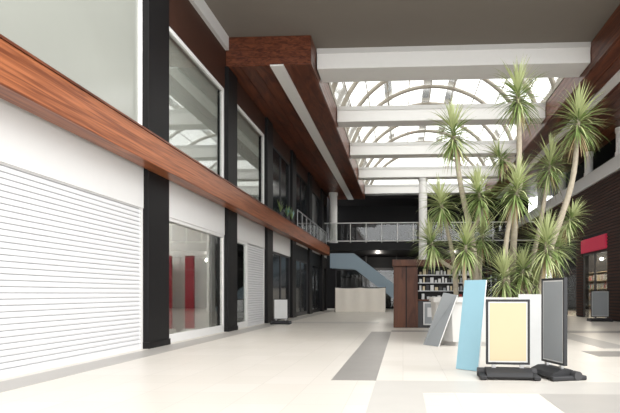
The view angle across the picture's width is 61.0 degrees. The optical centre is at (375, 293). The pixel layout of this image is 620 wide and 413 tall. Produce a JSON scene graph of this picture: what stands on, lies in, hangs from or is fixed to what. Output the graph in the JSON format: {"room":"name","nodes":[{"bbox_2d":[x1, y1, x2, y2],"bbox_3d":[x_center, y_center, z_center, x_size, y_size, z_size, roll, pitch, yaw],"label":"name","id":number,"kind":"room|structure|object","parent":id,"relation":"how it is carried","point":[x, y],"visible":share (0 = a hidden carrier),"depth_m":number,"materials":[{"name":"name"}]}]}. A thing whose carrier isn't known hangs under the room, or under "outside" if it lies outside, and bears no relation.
{"room":"shopping mall","nodes":[
{"label":"shopping mall","id":0,"kind":"room"},
{"bbox_2d":[0,0,326,309],"bbox_3d":[-7.583,-3.750,17.521,5.420,10.000,46.200,0,0,3],"label":"wall","id":1,"kind":"structure","parent":0,"point":[29,142],"depth_m":13.21,"materials":[{"name":"white paint"}]},
{"bbox_2d":[0,0,141,124],"bbox_3d":[-5.817,-5.175,3.079,0.100,3.250,17.540,0,0,3],"label":"window","id":2,"kind":"structure","parent":1,"relation":"in","point":[96,44],"depth_m":9.94,"materials":[{"name":"clear glass"}]},
{"bbox_2d":[0,162,142,378],"bbox_3d":[-5.797,-0.350,3.078,0.080,3.200,17.540,0,0,3],"label":"roller shutter","id":3,"kind":"object","parent":1,"relation":"attached to","point":[71,257],"visible":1,"depth_m":9.12,"materials":[{"name":"white metal"}]},
{"bbox_2d":[169,217,223,342],"bbox_3d":[-5.189,-0.350,15.067,0.100,3.200,4.350,0,0,3],"label":"window","id":4,"kind":"structure","parent":1,"relation":"in","point":[196,254],"depth_m":14.86,"materials":[{"name":"clear glass"}]},
{"bbox_2d":[169,26,223,177],"bbox_3d":[-5.189,-5.175,15.067,0.100,3.250,4.350,0,0,3],"label":"window","id":5,"kind":"structure","parent":1,"relation":"in","point":[196,98],"depth_m":14.87,"materials":[{"name":"clear glass"}]},
{"bbox_2d":[237,240,246,328],"bbox_3d":[-4.983,-0.350,18.987,0.100,3.200,1.600,0,0,3],"label":"window","id":6,"kind":"structure","parent":1,"relation":"in","point":[241,246],"depth_m":19.26,"materials":[{"name":"clear glass"}]},
{"bbox_2d":[237,104,263,203],"bbox_3d":[-4.919,-5.175,20.210,0.100,3.250,4.050,0,0,3],"label":"window","id":7,"kind":"structure","parent":1,"relation":"in","point":[250,156],"depth_m":20.27,"materials":[{"name":"clear glass"}]},
{"bbox_2d":[247,243,263,326],"bbox_3d":[-4.857,-0.350,21.013,0.080,3.200,2.420,0,0,3],"label":"roller shutter","id":8,"kind":"object","parent":1,"relation":"attached to","point":[255,254],"visible":0.99,"depth_m":20.98,"materials":[{"name":"white metal"}]},
{"bbox_2d":[273,146,289,216],"bbox_3d":[-4.656,-5.175,25.228,0.100,3.250,4.100,0,0,3],"label":"window","id":9,"kind":"structure","parent":1,"relation":"in","point":[281,167],"depth_m":25.25,"materials":[{"name":"clear glass"}]},
{"bbox_2d":[273,251,289,319],"bbox_3d":[-4.656,-0.350,25.228,0.100,3.200,4.100,0,0,3],"label":"window","id":10,"kind":"structure","parent":1,"relation":"in","point":[281,263],"depth_m":25.56,"materials":[{"name":"clear glass"}]},
{"bbox_2d":[226,35,364,199],"bbox_3d":[-2.925,-8.050,29.453,2.855,0.999,24.480,0,0,3],"label":"bulkhead","id":11,"kind":"object","parent":1,"relation":"attached to","point":[280,74],"visible":0.91,"depth_m":20.68,"materials":[{"name":"brown wood"}]},
{"bbox_2d":[296,259,306,315],"bbox_3d":[-4.393,-0.350,30.246,0.100,3.200,4.050,0,0,3],"label":"window","id":12,"kind":"structure","parent":1,"relation":"in","point":[301,266],"depth_m":30.60,"materials":[{"name":"clear glass"}]},
{"bbox_2d":[296,172,306,224],"bbox_3d":[-4.393,-5.175,30.246,0.100,3.250,4.050,0,0,3],"label":"window","id":13,"kind":"structure","parent":1,"relation":"in","point":[301,185],"depth_m":30.60,"materials":[{"name":"clear glass"}]},
{"bbox_2d":[312,264,319,312],"bbox_3d":[-4.131,-0.350,35.239,0.100,3.200,4.050,0,0,3],"label":"window","id":14,"kind":"structure","parent":1,"relation":"in","point":[315,269],"depth_m":35.23,"materials":[{"name":"clear glass"}]},
{"bbox_2d":[312,190,319,228],"bbox_3d":[-4.131,-5.175,35.239,0.100,3.250,4.050,0,0,3],"label":"window","id":15,"kind":"structure","parent":1,"relation":"in","point":[315,199],"depth_m":35.50,"materials":[{"name":"clear glass"}]},
{"bbox_2d":[0,308,619,412],"bbox_3d":[2.098,1.349,20.919,26.000,0.203,58.000,0,0,3],"label":"floor","id":16,"kind":"structure","parent":0,"point":[327,361],"depth_m":7.51,"materials":[{"name":"tile"}]},
{"bbox_2d":[142,0,170,348],"bbox_3d":[-5.420,-3.650,12.376,0.600,9.800,1.090,0,0,3],"label":"pillar","id":17,"kind":"structure","parent":16,"relation":"on","point":[155,13],"depth_m":12.21,"materials":[{"name":"paint"}]},
{"bbox_2d":[221,66,237,331],"bbox_3d":[-5.140,-3.150,17.718,0.600,8.800,0.990,0,0,3],"label":"pillar","id":18,"kind":"structure","parent":16,"relation":"on","point":[230,91],"depth_m":17.45,"materials":[{"name":"paint"}]},
{"bbox_2d":[262,117,273,322],"bbox_3d":[-4.878,-3.150,22.711,0.600,8.800,0.990,0,0,3],"label":"pillar","id":19,"kind":"structure","parent":16,"relation":"on","point":[268,137],"depth_m":22.38,"materials":[{"name":"paint"}]},
{"bbox_2d":[270,299,291,324],"bbox_3d":[-3.928,0.725,21.535,0.840,1.050,0.560,0,0,-2],"label":"stand","id":20,"kind":"object","parent":16,"relation":"on","point":[280,305],"visible":1,"depth_m":21.51,"materials":[{"name":"plastic"}]},
{"bbox_2d":[290,150,296,317],"bbox_3d":[-4.614,-3.150,27.755,0.600,8.800,0.990,0,0,3],"label":"pillar","id":21,"kind":"structure","parent":16,"relation":"on","point":[293,314],"depth_m":27.49,"materials":[{"name":"paint"}]},
{"bbox_2d":[0,34,329,255],"bbox_3d":[-4.726,-3.140,16.245,0.419,0.660,43.950,0,0,3],"label":"fascia band","id":22,"kind":"object","parent":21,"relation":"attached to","point":[27,82],"visible":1,"depth_m":9.71,"materials":[{"name":"brown wood"}]},
{"bbox_2d":[277,200,294,222],"bbox_3d":[-4.312,-3.910,25.105,0.300,0.880,3.271,0,0,3],"label":"potted plants","id":23,"kind":"object","parent":22,"relation":"on","point":[281,206],"visible":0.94,"depth_m":25.14,"materials":[{"name":"green plant"}]},
{"bbox_2d":[297,209,326,244],"bbox_3d":[-3.886,-3.987,32.848,0.070,1.035,10.443,0,0,3],"label":"railing","id":24,"kind":"object","parent":22,"relation":"on","point":[304,223],"visible":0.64,"depth_m":31.53,"materials":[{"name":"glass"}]},
{"bbox_2d":[307,172,312,313],"bbox_3d":[-4.352,-3.150,32.748,0.600,8.800,0.990,0,0,3],"label":"pillar","id":25,"kind":"structure","parent":16,"relation":"on","point":[309,185],"depth_m":32.27,"materials":[{"name":"paint"}]},
{"bbox_2d":[320,189,324,310],"bbox_3d":[-4.090,-3.150,37.741,0.600,8.800,0.990,0,0,3],"label":"pillar","id":26,"kind":"structure","parent":16,"relation":"on","point":[322,190],"depth_m":37.39,"materials":[{"name":"paint"}]},
{"bbox_2d":[335,287,385,311],"bbox_3d":[-1.070,0.375,35.761,3.540,1.750,0.149,0,0,3],"label":"hoarding","id":27,"kind":"object","parent":16,"relation":"on","point":[347,299],"visible":0.96,"depth_m":35.70,"materials":[{"name":"beige wood"}]},
{"bbox_2d":[330,253,393,298],"bbox_3d":[0.311,-0.825,37.460,7.100,4.150,1.050,0,0,3],"label":"staircase","id":28,"kind":"structure","parent":16,"relation":"on","point":[347,261],"depth_m":37.01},
{"bbox_2d":[418,177,427,259],"bbox_3d":[3.201,-3.300,35.281,0.644,9.100,0.644,0,0,3],"label":"column","id":29,"kind":"structure","parent":16,"relation":"on","point":[422,181],"depth_m":35.03,"materials":[{"name":"white paint"}]},
{"bbox_2d":[335,255,517,297],"bbox_3d":[4.158,-0.975,43.041,15.000,4.450,0.600,0,0,3],"label":"shopfront","id":30,"kind":"object","parent":16,"relation":"on","point":[345,282],"visible":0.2,"depth_m":43.13,"materials":[{"name":"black glass"}]},
{"bbox_2d":[392,259,471,327],"bbox_3d":[2.324,-0.010,20.456,3.300,2.520,2.700,0,0,3],"label":"kiosk","id":31,"kind":"object","parent":16,"relation":"on","point":[413,285],"visible":0.66,"depth_m":19.28,"materials":[{"name":"brown wood"}]},
{"bbox_2d":[429,297,440,319],"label":"planter","id":32,"kind":"object","parent":16,"relation":"on","point":[435,301],"depth_m":13.24,"materials":[{"name":"plastic"}]},
{"bbox_2d":[406,174,461,296],"bbox_3d":[1.528,-1.425,13.368,1.552,3.265,1.634,0,0,-1],"label":"tree","id":33,"kind":"object","parent":32,"relation":"on","point":[443,214],"visible":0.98,"depth_m":13.37,"materials":[{"name":"green plant"}]},
{"bbox_2d":[423,293,457,346],"bbox_3d":[1.490,0.609,12.476,0.949,1.282,0.255,0,0,37],"label":"panel board","id":34,"kind":"object","parent":16,"relation":"on","point":[439,323],"visible":1,"depth_m":12.44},
{"bbox_2d":[440,297,462,345],"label":"planter","id":35,"kind":"object","parent":16,"relation":"on","point":[451,334],"depth_m":12.45,"materials":[{"name":"plastic"}]},
{"bbox_2d":[424,95,505,279],"bbox_3d":[2.185,-2.380,13.007,2.146,5.179,1.734,0,0,9],"label":"tree","id":36,"kind":"object","parent":35,"relation":"on","point":[481,208],"visible":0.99,"depth_m":12.91,"materials":[{"name":"green plant"}]},
{"bbox_2d":[440,214,495,288],"bbox_3d":[2.228,-0.915,12.805,1.570,2.248,1.552,0,0,3],"label":"tree","id":37,"kind":"object","parent":35,"relation":"on","point":[466,257],"visible":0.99,"depth_m":12.73,"materials":[{"name":"green plant"}]},
{"bbox_2d":[456,280,486,370],"bbox_3d":[1.596,0.507,8.668,0.371,1.487,0.512,0,0,-44],"label":"panel board","id":38,"kind":"object","parent":16,"relation":"on","point":[474,293],"visible":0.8,"depth_m":8.65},
{"bbox_2d":[481,297,517,345],"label":"planter","id":39,"kind":"object","parent":16,"relation":"on","point":[483,343],"depth_m":12.40,"materials":[{"name":"plastic"}]},
{"bbox_2d":[457,213,506,279],"bbox_3d":[2.884,-1.073,14.067,1.464,2.558,1.443,0,0,3],"label":"tree","id":40,"kind":"object","parent":39,"relation":"on","point":[484,229],"visible":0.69,"depth_m":14.00,"materials":[{"name":"green plant"}]},
{"bbox_2d":[482,245,534,298],"bbox_3d":[3.120,-0.293,12.666,1.692,1.826,1.576,0,0,3],"label":"tree","id":41,"kind":"object","parent":39,"relation":"in","point":[503,263],"visible":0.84,"depth_m":12.55,"materials":[{"name":"green plant"}]},
{"bbox_2d":[480,55,553,296],"bbox_3d":[3.459,-2.919,13.391,1.800,6.249,2.567,0,0,-25],"label":"tree","id":42,"kind":"object","parent":39,"relation":"on","point":[517,114],"visible":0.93,"depth_m":13.18,"materials":[{"name":"green plant"}]},
{"bbox_2d":[484,149,551,296],"bbox_3d":[3.413,-1.636,12.512,1.599,3.688,1.614,0,0,-36],"label":"tree","id":43,"kind":"object","parent":39,"relation":"on","point":[515,202],"visible":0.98,"depth_m":12.49,"materials":[{"name":"green plant"}]},
{"bbox_2d":[497,240,543,295],"bbox_3d":[3.651,-0.519,12.842,1.306,1.700,1.498,0,0,-27],"label":"tree","id":44,"kind":"object","parent":39,"relation":"in","point":[525,257],"visible":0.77,"depth_m":12.73,"materials":[{"name":"green plant"}]},
{"bbox_2d":[513,255,558,296],"bbox_3d":[4.047,-0.134,13.047,1.524,1.790,1.473,0,0,3],"label":"tree","id":45,"kind":"object","parent":39,"relation":"in","point":[536,282],"visible":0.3,"depth_m":12.92,"materials":[{"name":"green plant"}]},
{"bbox_2d":[514,206,580,293],"bbox_3d":[4.130,-0.966,12.509,1.763,2.364,1.760,0,0,37],"label":"tree","id":46,"kind":"object","parent":39,"relation":"on","point":[547,231],"visible":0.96,"depth_m":12.41,"materials":[{"name":"green plant"}]},
{"bbox_2d":[526,230,583,293],"bbox_3d":[5.032,-0.912,14.341,1.404,2.285,1.445,0,0,-23],"label":"tree","id":47,"kind":"object","parent":39,"relation":"on","point":[560,237],"visible":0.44,"depth_m":14.29,"materials":[{"name":"green plant"}]},
{"bbox_2d":[522,132,592,293],"bbox_3d":[4.767,-2.070,13.902,1.973,4.577,1.587,0,0,32],"label":"tree","id":48,"kind":"object","parent":39,"relation":"on","point":[550,177],"visible":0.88,"depth_m":13.87,"materials":[{"name":"green plant"}]},
{"bbox_2d":[534,82,609,293],"bbox_3d":[5.190,-2.638,13.363,1.869,5.728,1.848,0,0,-32],"label":"tree","id":49,"kind":"object","parent":39,"relation":"on","point":[580,111],"visible":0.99,"depth_m":13.29,"materials":[{"name":"green plant"}]},
{"bbox_2d":[477,299,540,380],"bbox_3d":[1.969,0.665,7.758,0.880,1.170,0.560,0,0,6],"label":"stand","id":50,"kind":"object","parent":16,"relation":"on","point":[507,320],"visible":1,"depth_m":7.73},
{"bbox_2d":[518,294,551,366],"bbox_3d":[2.761,0.627,9.029,0.595,1.246,0.276,0,0,25],"label":"panel board","id":51,"kind":"object","parent":16,"relation":"on","point":[535,299],"visible":0.3,"depth_m":9.02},
{"bbox_2d":[531,278,586,381],"bbox_3d":[2.696,0.505,7.870,0.560,1.490,0.860,0,0,-13],"label":"stand","id":52,"kind":"object","parent":16,"relation":"on","point":[553,290],"visible":0.95,"depth_m":7.76,"materials":[{"name":"plastic"}]},
{"bbox_2d":[587,291,613,321],"bbox_3d":[10.259,0.550,23.796,1.040,1.400,0.560,0,0,6],"label":"stand","id":53,"kind":"object","parent":16,"relation":"on","point":[599,299],"visible":0.99,"depth_m":23.76,"materials":[{"name":"plastic"}]},
{"bbox_2d":[204,0,619,48],"bbox_3d":[2.732,-8.750,14.877,16.700,0.400,6.000,0,0,3],"label":"ceiling","id":54,"kind":"structure","parent":0,"point":[329,23],"depth_m":16.32,"materials":[{"name":"white paint"}]},
{"bbox_2d":[317,42,590,82],"bbox_3d":[2.651,-8.200,18.477,9.360,0.700,1.220,0,0,3],"label":"roof beam","id":55,"kind":"structure","parent":54,"relation":"attached to","point":[561,59],"depth_m":17.99,"materials":[{"name":"white paint"}]},
{"bbox_2d":[327,195,528,307],"bbox_3d":[2.122,-3.650,43.348,21.700,9.800,3.800,0,0,3],"label":"wall","id":56,"kind":"structure","parent":0,"point":[377,208],"depth_m":44.96,"materials":[{"name":"black paint"}]},
{"bbox_2d":[324,221,533,256],"bbox_3d":[3.993,-4.220,41.328,15.350,2.040,7.000,0,0,3],"label":"gallery balcony","id":57,"kind":"object","parent":56,"relation":"attached to","point":[381,249],"visible":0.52,"depth_m":38.09,"materials":[{"name":"black paint"}]},
{"bbox_2d":[329,192,337,242],"bbox_3d":[-3.173,-5.650,38.819,0.690,3.800,0.690,0,0,3],"label":"column","id":58,"kind":"structure","parent":57,"relation":"on","point":[332,195],"depth_m":38.55,"materials":[{"name":"white paint"}]},
{"bbox_2d":[316,49,564,185],"bbox_3d":[3.327,-10.452,31.569,9.871,3.876,27.000,0,0,3],"label":"vault","id":59,"kind":"object","parent":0,"point":[340,94],"visible":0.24,"depth_m":30.66,"materials":[{"name":"metal"}]},
{"bbox_2d":[365,183,484,195],"bbox_3d":[3.823,-8.200,40.846,9.360,0.700,0.820,0,0,3],"label":"roof beam","id":60,"kind":"structure","parent":59,"relation":"attached to","point":[386,189],"depth_m":40.56,"materials":[{"name":"white paint"}]},
{"bbox_2d":[358,166,498,179],"bbox_3d":[3.530,-8.200,35.254,9.360,0.700,0.820,0,0,3],"label":"roof beam","id":61,"kind":"structure","parent":59,"relation":"attached to","point":[365,173],"depth_m":34.93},
{"bbox_2d":[350,140,516,158],"bbox_3d":[3.232,-8.200,29.561,9.360,0.700,0.820,0,0,3],"label":"roof beam","id":62,"kind":"structure","parent":59,"relation":"attached to","point":[369,150],"depth_m":29.26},
{"bbox_2d":[337,102,545,126],"bbox_3d":[2.933,-8.200,23.869,9.360,0.700,0.820,0,0,3],"label":"roof beam","id":63,"kind":"structure","parent":59,"relation":"attached to","point":[389,115],"depth_m":23.57,"materials":[{"name":"white paint"}]},
{"bbox_2d":[516,138,619,321],"bbox_3d":[12.701,-3.750,27.873,3.350,10.000,33.000,0,0,3],"label":"wall","id":64,"kind":"structure","parent":0,"point":[600,188],"depth_m":26.80,"materials":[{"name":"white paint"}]},
{"bbox_2d":[537,188,543,206],"bbox_3d":[11.875,-6.875,37.430,0.506,1.350,0.506,0,0,3],"label":"column","id":65,"kind":"structure","parent":64,"relation":"on","point":[539,192],"depth_m":37.23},
{"bbox_2d":[484,4,619,197],"bbox_3d":[9.725,-8.050,26.262,3.925,0.999,29.530,0,0,3],"label":"bulkhead","id":66,"kind":"object","parent":64,"relation":"attached to","point":[603,71],"visible":0.48,"depth_m":21.95,"materials":[{"name":"brown wood"}]},
{"bbox_2d":[558,172,565,192],"bbox_3d":[11.614,-6.875,32.437,0.506,1.350,0.506,0,0,3],"label":"column","id":67,"kind":"structure","parent":64,"relation":"on","point":[562,181],"depth_m":32.24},
{"bbox_2d":[557,256,576,315],"bbox_3d":[11.385,-0.450,30.947,0.100,3.400,3.800,0,0,3],"label":"door","id":68,"kind":"structure","parent":64,"relation":"in","point":[571,279],"depth_m":30.31,"materials":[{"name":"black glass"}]},
{"bbox_2d":[584,151,593,175],"bbox_3d":[11.367,-6.875,27.743,0.506,1.350,0.506,0,0,3],"label":"column","id":69,"kind":"structure","parent":64,"relation":"on","point":[589,166],"depth_m":27.56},
{"bbox_2d":[581,234,607,253],"bbox_3d":[11.034,-2.520,26.359,0.118,0.700,3.400,0,0,3],"label":"shop sign","id":70,"kind":"object","parent":64,"relation":"attached to","point":[599,242],"visible":1,"depth_m":26.05,"materials":[{"name":"red plastic"}]},
{"bbox_2d":[583,249,607,317],"bbox_3d":[11.145,-0.450,26.353,0.100,3.400,3.400,0,0,3],"label":"door","id":71,"kind":"structure","parent":64,"relation":"in","point":[595,264],"depth_m":26.65,"materials":[{"name":"clear glass"}]},
{"bbox_2d":[615,127,619,155],"bbox_3d":[11.153,-6.875,23.649,0.506,1.350,0.506,0,0,3],"label":"column","id":72,"kind":"structure","parent":64,"relation":"on","point":[617,129],"depth_m":23.52,"materials":[{"name":"white paint"}]}
]}

